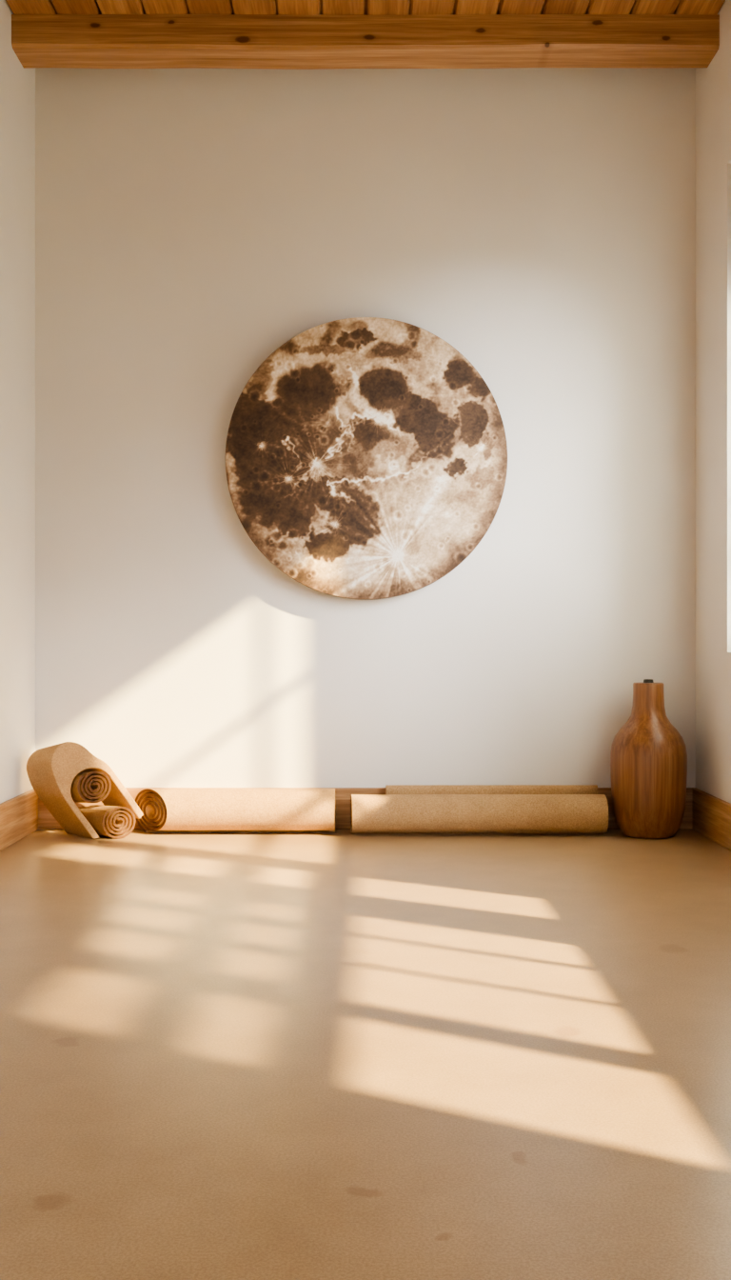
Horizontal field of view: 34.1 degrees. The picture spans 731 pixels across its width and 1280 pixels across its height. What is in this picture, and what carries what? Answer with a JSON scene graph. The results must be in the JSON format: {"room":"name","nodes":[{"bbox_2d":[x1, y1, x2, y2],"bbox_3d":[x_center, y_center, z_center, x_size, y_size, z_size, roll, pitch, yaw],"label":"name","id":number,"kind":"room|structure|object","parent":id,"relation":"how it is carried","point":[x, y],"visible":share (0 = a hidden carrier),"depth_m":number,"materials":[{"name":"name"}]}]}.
{"room":"exercise studio","nodes":[
{"label":"exercise studio","id":0,"kind":"room"},
{"bbox_2d":[0,0,35,803],"bbox_3d":[-1.463,-0.879,1.700,0.150,3.343,6.600,0,0,0],"label":"wall","id":1,"kind":"structure","parent":0,"point":[17,83],"depth_m":4.75,"materials":[{"name":"paint"}]},
{"bbox_2d":[0,788,38,851],"bbox_3d":[-1.378,0.706,1.690,0.020,0.172,6.580,0,0,0],"label":"baseboard","id":2,"kind":"structure","parent":1,"relation":"attached to","point":[18,814],"depth_m":4.69,"materials":[{"name":"brown wood"}]},
{"bbox_2d":[35,67,696,787],"bbox_3d":[0.000,-0.879,5.075,3.176,3.343,0.150,0,0,0],"label":"wall","id":3,"kind":"structure","parent":0,"point":[538,223],"depth_m":5.00,"materials":[{"name":"paint"}]},
{"bbox_2d":[225,317,507,599],"bbox_3d":[0.004,-0.753,4.962,1.169,1.169,0.076,0,0,0],"label":"wall art","id":4,"kind":"object","parent":3,"relation":"attached to","point":[367,457],"visible":1,"depth_m":4.92},
{"bbox_2d":[38,787,696,829],"bbox_3d":[0.000,0.706,4.990,2.776,0.172,0.020,0,0,0],"label":"baseboard","id":5,"kind":"structure","parent":3,"relation":"attached to","point":[46,820],"depth_m":4.98,"materials":[{"name":"brown wood"}]},
{"bbox_2d":[0,829,730,1279],"bbox_3d":[0.000,0.842,1.800,3.176,0.100,6.800,0,0,0],"label":"floor","id":6,"kind":"structure","parent":0,"point":[341,1054],"depth_m":2.25,"materials":[{"name":"concrete"}]},
{"bbox_2d":[26,741,142,839],"bbox_3d":[-1.135,0.596,4.811,0.433,0.390,0.195,0,0,-24],"label":"mat","id":7,"kind":"object","parent":6,"relation":"on","point":[51,770],"visible":0.84,"depth_m":4.73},
{"bbox_2d":[79,804,135,838],"bbox_3d":[-1.054,0.728,4.816,0.126,0.128,0.250,0,0,-44],"label":"rolled mat","id":8,"kind":"object","parent":6,"relation":"on","point":[109,821],"visible":0.91,"depth_m":4.75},
{"bbox_2d":[70,771,111,802],"bbox_3d":[-1.144,0.590,4.784,0.126,0.141,0.250,0,0,-44],"label":"rolled mat","id":9,"kind":"object","parent":8,"relation":"on","point":[91,787],"visible":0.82,"depth_m":4.71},
{"bbox_2d":[134,788,336,832],"bbox_3d":[-0.547,0.701,4.880,0.844,0.182,0.180,0,0,0],"label":"rolled mat","id":10,"kind":"object","parent":6,"relation":"on","point":[163,810],"visible":0.98,"depth_m":4.81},
{"bbox_2d":[350,794,608,834],"bbox_3d":[0.455,0.710,4.840,1.035,0.164,0.162,0,0,0],"label":"rolled mat","id":11,"kind":"object","parent":6,"relation":"on","point":[370,813],"visible":1,"depth_m":4.77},
{"bbox_2d":[385,784,598,794],"bbox_3d":[0.525,0.698,4.957,0.880,0.188,0.040,0,0,0],"label":"mat","id":12,"kind":"object","parent":6,"relation":"on","point":[390,789],"visible":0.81,"depth_m":4.94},
{"bbox_2d":[610,679,687,839],"bbox_3d":[1.148,0.476,4.828,0.304,0.632,0.304,0,0,0],"label":"vase","id":13,"kind":"object","parent":6,"relation":"on","point":[649,755],"visible":1,"depth_m":4.72,"materials":[{"name":"brown wood"}]},
{"bbox_2d":[5,0,725,15],"bbox_3d":[-0.015,-2.511,1.775,3.046,0.120,6.750,0,0,0],"label":"ceiling","id":14,"kind":"structure","parent":0,"point":[17,7],"depth_m":4.62,"materials":[{"name":"brown wood"}]},
{"bbox_2d":[11,14,719,69],"bbox_3d":[0.000,-2.384,4.754,2.776,0.134,0.185,0,0,0],"label":"ceiling beam","id":15,"kind":"structure","parent":14,"relation":"attached to","point":[68,41],"depth_m":4.67,"materials":[{"name":"brown wood"}]},
{"bbox_2d":[696,0,730,803],"bbox_3d":[1.448,-0.879,1.700,0.120,3.343,6.600,0,0,0],"label":"wall","id":16,"kind":"structure","parent":0,"point":[713,82],"depth_m":4.75,"materials":[{"name":"paint"}]},
{"bbox_2d":[693,788,730,851],"bbox_3d":[1.378,0.706,1.690,0.020,0.172,6.580,0,0,0],"label":"baseboard","id":17,"kind":"structure","parent":16,"relation":"attached to","point":[711,814],"depth_m":4.69,"materials":[{"name":"brown wood"}]}
]}

